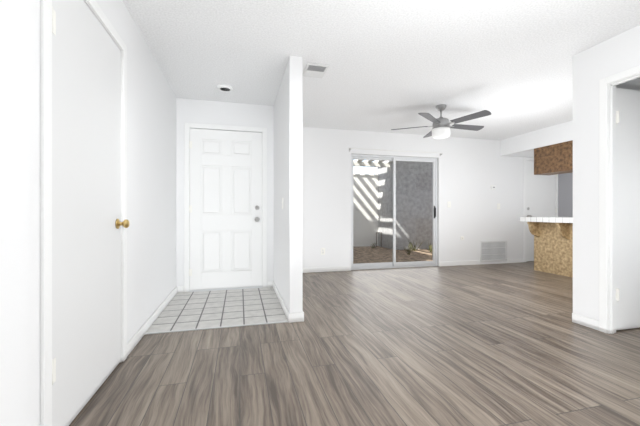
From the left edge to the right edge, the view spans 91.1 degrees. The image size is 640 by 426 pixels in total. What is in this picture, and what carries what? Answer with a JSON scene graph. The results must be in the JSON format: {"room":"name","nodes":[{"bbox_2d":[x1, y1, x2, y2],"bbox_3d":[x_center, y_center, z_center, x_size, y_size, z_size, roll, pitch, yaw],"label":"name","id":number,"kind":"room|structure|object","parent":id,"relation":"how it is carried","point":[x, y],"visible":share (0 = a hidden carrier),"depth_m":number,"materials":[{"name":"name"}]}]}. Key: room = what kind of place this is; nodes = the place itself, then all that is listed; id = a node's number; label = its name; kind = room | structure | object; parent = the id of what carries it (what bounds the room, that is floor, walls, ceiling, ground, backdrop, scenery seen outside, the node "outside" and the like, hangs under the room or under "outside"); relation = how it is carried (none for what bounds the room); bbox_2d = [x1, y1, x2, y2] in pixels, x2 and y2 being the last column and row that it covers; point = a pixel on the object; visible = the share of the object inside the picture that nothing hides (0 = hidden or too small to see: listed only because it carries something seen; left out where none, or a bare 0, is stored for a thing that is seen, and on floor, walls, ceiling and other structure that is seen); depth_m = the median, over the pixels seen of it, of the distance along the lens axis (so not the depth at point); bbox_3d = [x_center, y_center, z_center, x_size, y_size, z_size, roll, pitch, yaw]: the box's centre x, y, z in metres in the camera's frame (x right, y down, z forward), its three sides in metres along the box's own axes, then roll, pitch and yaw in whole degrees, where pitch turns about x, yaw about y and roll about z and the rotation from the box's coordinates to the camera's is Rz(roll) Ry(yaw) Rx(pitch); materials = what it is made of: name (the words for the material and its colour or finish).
{"room":"empty living room","nodes":[
{"label":"empty living room","id":0,"kind":"room"},
{"bbox_2d":[0,0,175,425],"bbox_3d":[-0.923,-0.220,0.384,0.240,2.440,7.600,0,0,-14],"label":"wall","id":1,"kind":"structure","parent":0,"point":[151,189],"depth_m":1.23,"materials":[{"name":"white paint"}]},
{"bbox_2d":[40,0,126,425],"bbox_3d":[-1.251,-0.074,1.699,0.075,2.148,0.946,0,0,-14],"label":"door frame","id":2,"kind":"structure","parent":1,"relation":"attached to","point":[45,212],"depth_m":1.28,"materials":[{"name":"white wood"}]},
{"bbox_2d":[52,0,129,425],"bbox_3d":[-1.210,-0.046,1.693,0.105,2.077,0.854,0,0,-14],"label":"door","id":3,"kind":"structure","parent":1,"relation":"in","point":[87,223],"depth_m":1.60,"materials":[{"name":"white wood"}]},
{"bbox_2d":[127,286,179,355],"bbox_3d":[-1.558,0.958,3.052,0.030,0.085,1.815,0,0,-14],"label":"baseboard","id":4,"kind":"structure","parent":1,"relation":"attached to","point":[135,339],"depth_m":2.71,"materials":[{"name":"white wood"}]},
{"bbox_2d":[145,287,287,334],"bbox_3d":[-1.037,0.996,3.402,1.210,0.008,1.395,0,0,-14],"label":"floor","id":5,"kind":"structure","parent":0,"point":[192,311],"depth_m":3.17,"materials":[{"name":"white tile"}]},
{"bbox_2d":[176,98,273,285],"bbox_3d":[-1.228,-0.220,4.150,1.210,2.440,0.150,0,0,-14],"label":"wall","id":6,"kind":"structure","parent":0,"point":[217,113],"depth_m":4.05,"materials":[{"name":"white paint"}]},
{"bbox_2d":[189,128,261,289],"bbox_3d":[-1.225,-0.043,4.074,0.933,2.061,0.116,0,0,-14],"label":"front door","id":7,"kind":"structure","parent":6,"relation":"in","point":[225,208],"depth_m":4.09,"materials":[{"name":"white wood"}]},
{"bbox_2d":[184,123,266,291],"bbox_3d":[-1.220,-0.068,4.119,1.026,2.136,0.115,0,0,-14],"label":"door frame","id":8,"kind":"structure","parent":6,"relation":"attached to","point":[187,200],"depth_m":4.00,"materials":[{"name":"white wood"}]},
{"bbox_2d":[189,286,261,291],"bbox_3d":[-1.218,0.987,4.112,0.902,0.014,0.110,0,0,-14],"label":"front door threshold sill","id":9,"kind":"structure","parent":6,"relation":"attached to","point":[225,289],"depth_m":4.07,"materials":[{"name":"white wood"}]},
{"bbox_2d":[274,56,302,312],"bbox_3d":[-0.503,-0.220,4.000,0.120,2.440,2.300,0,0,-14],"label":"wall","id":10,"kind":"structure","parent":0,"point":[288,189],"depth_m":2.90,"materials":[{"name":"white paint"}]},
{"bbox_2d":[270,281,290,322],"bbox_3d":[-0.469,0.958,3.538,0.040,0.085,1.412,0,0,-14],"label":"baseboard","id":11,"kind":"structure","parent":10,"relation":"attached to","point":[288,315],"depth_m":3.32,"materials":[{"name":"white wood"}]},
{"bbox_2d":[296,312,303,321],"bbox_3d":[-0.437,0.958,4.010,0.015,0.085,2.312,0,0,-14],"label":"baseboard","id":12,"kind":"structure","parent":10,"relation":"attached to","point":[300,314],"depth_m":2.89,"materials":[{"name":"white"}]},
{"bbox_2d":[69,261,639,425],"bbox_3d":[3.399,1.030,1.950,9.450,0.060,8.500,0,0,-14],"label":"floor","id":13,"kind":"structure","parent":0,"point":[506,344],"depth_m":2.09,"materials":[{"name":"wood"}]},
{"bbox_2d":[532,221,572,276],"bbox_3d":[4.326,0.575,4.526,0.620,0.850,2.186,0,0,-14],"label":"base cabinet","id":14,"kind":"object","parent":13,"relation":"on","point":[553,245],"depth_m":5.17,"materials":[{"name":"wood"},{"name":"ceramic tile"}]},
{"bbox_2d":[520,217,572,224],"bbox_3d":[4.228,0.110,4.527,0.930,0.080,2.236,0,0,-14],"label":"countertop","id":15,"kind":"structure","parent":14,"relation":"on","point":[563,220],"depth_m":4.92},
{"bbox_2d":[123,0,639,139],"bbox_3d":[3.399,-1.515,1.950,9.450,0.150,8.500,0,0,-14],"label":"ceiling","id":16,"kind":"structure","parent":0,"point":[399,64],"depth_m":2.83,"materials":[{"name":"white paint"}]},
{"bbox_2d":[217,84,232,91],"bbox_3d":[-1.086,-1.425,3.593,0.184,0.030,0.184,0,0,-14],"label":"recessed light","id":17,"kind":"object","parent":16,"relation":"attached to","point":[224,88],"visible":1,"depth_m":3.56,"materials":[{"name":"white"}]},
{"bbox_2d":[303,63,328,77],"bbox_3d":[-0.049,-1.432,3.168,0.220,0.014,0.285,0,0,-14],"label":"ceiling vent","id":18,"kind":"object","parent":16,"relation":"in","point":[315,70],"visible":0.92,"depth_m":3.15,"materials":[{"name":"grey metal"}]},
{"bbox_2d":[391,104,490,138],"bbox_3d":[1.675,-1.224,4.237,1.220,0.430,1.269,0,0,-14],"label":"ceiling fan","id":19,"kind":"object","parent":16,"relation":"hanging from","point":[441,126],"visible":1,"depth_m":4.13,"materials":[{"name":"silver metal"}]},
{"bbox_2d":[500,120,572,157],"bbox_3d":[5.631,-1.284,5.237,3.500,0.309,2.928,0,0,-14],"label":"soffit","id":20,"kind":"object","parent":16,"relation":"attached to","point":[524,145],"depth_m":5.50,"materials":[{"name":"white paint"}]},
{"bbox_2d":[534,140,572,174],"bbox_3d":[4.184,-0.899,4.489,0.334,0.458,2.186,0,0,-14],"label":"upper cabinet","id":21,"kind":"object","parent":20,"relation":"hanging from","point":[554,159],"visible":0.42,"depth_m":5.17,"materials":[{"name":"brown wood"}]},
{"bbox_2d":[303,127,529,267],"bbox_3d":[3.099,-0.220,6.182,7.940,2.440,0.150,0,0,-14],"label":"wall","id":22,"kind":"structure","parent":0,"point":[470,171],"depth_m":5.90,"materials":[{"name":"white paint"}]},
{"bbox_2d":[303,266,350,272],"bbox_3d":[-0.086,0.958,5.287,1.285,0.085,0.012,0,0,-14],"label":"baseboard","id":23,"kind":"structure","parent":22,"relation":"attached to","point":[335,268],"depth_m":5.33,"materials":[{"name":"white wood"}]},
{"bbox_2d":[351,154,436,269],"bbox_3d":[1.364,-0.017,5.741,1.736,2.033,0.118,0,0,-14],"label":"sliding glass door","id":24,"kind":"structure","parent":22,"relation":"in","point":[381,265],"depth_m":5.73,"materials":[{"name":"clear glass"}]},
{"bbox_2d":[349,148,441,155],"bbox_3d":[1.390,-1.095,5.638,1.860,0.060,0.058,0,0,-14],"label":"curtain rod","id":25,"kind":"object","parent":22,"relation":"attached to","point":[390,150],"visible":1,"depth_m":5.58,"materials":[{"name":"silver metal"}]},
{"bbox_2d":[439,260,479,265],"bbox_3d":[2.668,0.958,5.989,0.900,0.085,0.012,0,0,-14],"label":"baseboard","id":26,"kind":"structure","parent":22,"relation":"attached to","point":[472,262],"depth_m":5.98,"materials":[{"name":"white wood"}]},
{"bbox_2d":[480,241,506,261],"bbox_3d":[3.424,0.750,6.181,0.630,0.400,0.012,0,0,-14],"label":"air vent","id":27,"kind":"object","parent":22,"relation":"in","point":[493,250],"visible":1,"depth_m":6.18,"materials":[{"name":"grey metal"}]},
{"bbox_2d":[508,258,523,262],"bbox_3d":[3.933,0.958,6.311,0.390,0.085,0.012,0,0,-14],"label":"baseboard","id":28,"kind":"structure","parent":22,"relation":"attached to","point":[517,260],"depth_m":6.31,"materials":[{"name":"white wood"}]},
{"bbox_2d":[524,157,557,261],"bbox_3d":[4.568,-0.064,6.471,0.906,2.128,0.015,0,0,-14],"label":"door frame","id":29,"kind":"structure","parent":22,"relation":"attached to","point":[527,158],"depth_m":6.36,"materials":[{"name":"white wood"}]},
{"bbox_2d":[526,161,556,261],"bbox_3d":[4.583,-0.037,6.475,0.813,2.055,0.105,0,0,-14],"label":"kitchen door","id":30,"kind":"structure","parent":22,"relation":"in","point":[540,195],"depth_m":6.46,"materials":[{"name":"white wood"}]},
{"bbox_2d":[558,172,572,216],"bbox_3d":[5.413,-0.065,5.120,0.120,2.129,3.048,0,0,-14],"label":"wall","id":31,"kind":"structure","parent":0,"point":[565,194],"depth_m":6.42,"materials":[{"name":"grey paint"}]},
{"bbox_2d":[573,25,639,320],"bbox_3d":[3.028,-0.220,0.266,0.080,2.440,5.420,0,0,-14],"label":"wall","id":32,"kind":"structure","parent":0,"point":[593,65],"depth_m":2.74,"materials":[{"name":"white paint"}]},
{"bbox_2d":[599,65,639,333],"bbox_3d":[2.533,-0.064,2.209,0.110,2.127,0.954,0,0,-14],"label":"door frame","id":33,"kind":"structure","parent":32,"relation":"attached to","point":[607,204],"depth_m":2.61,"materials":[{"name":"white wood"}]},
{"bbox_2d":[616,88,639,329],"bbox_3d":[2.877,-0.034,2.723,0.840,2.047,0.105,0,0,-14],"label":"door","id":34,"kind":"structure","parent":32,"relation":"in","point":[627,208],"depth_m":2.68,"materials":[{"name":"white"}]},
{"bbox_2d":[616,77,639,90],"bbox_3d":[4.064,-0.220,3.265,3.410,2.440,0.120,0,0,-14],"label":"wall","id":35,"kind":"structure","parent":0,"point":[633,84],"depth_m":2.90,"materials":[{"name":"white paint"}]},
{"label":"outside","id":36,"kind":"structure","parent":0,"visible":0},
{"bbox_2d":[353,246,432,263],"bbox_3d":[2.398,1.235,8.609,6.300,0.230,4.900,0,0,-14],"label":"ground","id":37,"kind":"structure","parent":36,"point":[389,256],"depth_m":8.27,"materials":[{"name":"brown soil"}]},
{"bbox_2d":[353,174,378,246],"bbox_3d":[0.371,0.020,10.388,3.290,2.660,0.310,0,0,-14],"label":"wall","id":38,"kind":"structure","parent":37,"relation":"on","point":[366,210],"depth_m":10.55,"materials":[{"name":"white paint"}]},
{"bbox_2d":[376,232,381,246],"bbox_3d":[1.944,0.880,10.351,0.220,0.500,0.042,0,0,-14],"label":"pipes","id":39,"kind":"object","parent":37,"relation":"on","point":[381,238],"depth_m":10.34,"materials":[{"name":"silver metal"}]},
{"bbox_2d":[371,241,432,254],"bbox_3d":[2.915,0.928,9.466,2.246,0.405,1.880,0,0,-14],"label":"weeds","id":40,"kind":"object","parent":37,"relation":"on","point":[411,246],"depth_m":9.28,"materials":[{"name":"plant"}]},
{"bbox_2d":[375,160,432,249],"bbox_3d":[3.571,-0.675,10.585,3.050,4.050,1.450,0,0,-14],"label":"wall","id":41,"kind":"structure","parent":37,"relation":"on","point":[405,209],"depth_m":9.72,"materials":[{"name":"paint"}]},
{"bbox_3d":[-0.466,-0.675,7.698,0.300,4.050,4.550,0,0,-14],"label":"wall","id":42,"kind":"structure","parent":37,"relation":"on","visible":0},
{"bbox_2d":[353,159,392,166],"bbox_3d":[1.138,-1.535,8.107,3.010,0.190,4.550,0,0,-14],"label":"beams","id":43,"kind":"structure","parent":42,"relation":"attached to","point":[370,162],"depth_m":9.69,"materials":[{"name":"white paint"}]}
]}

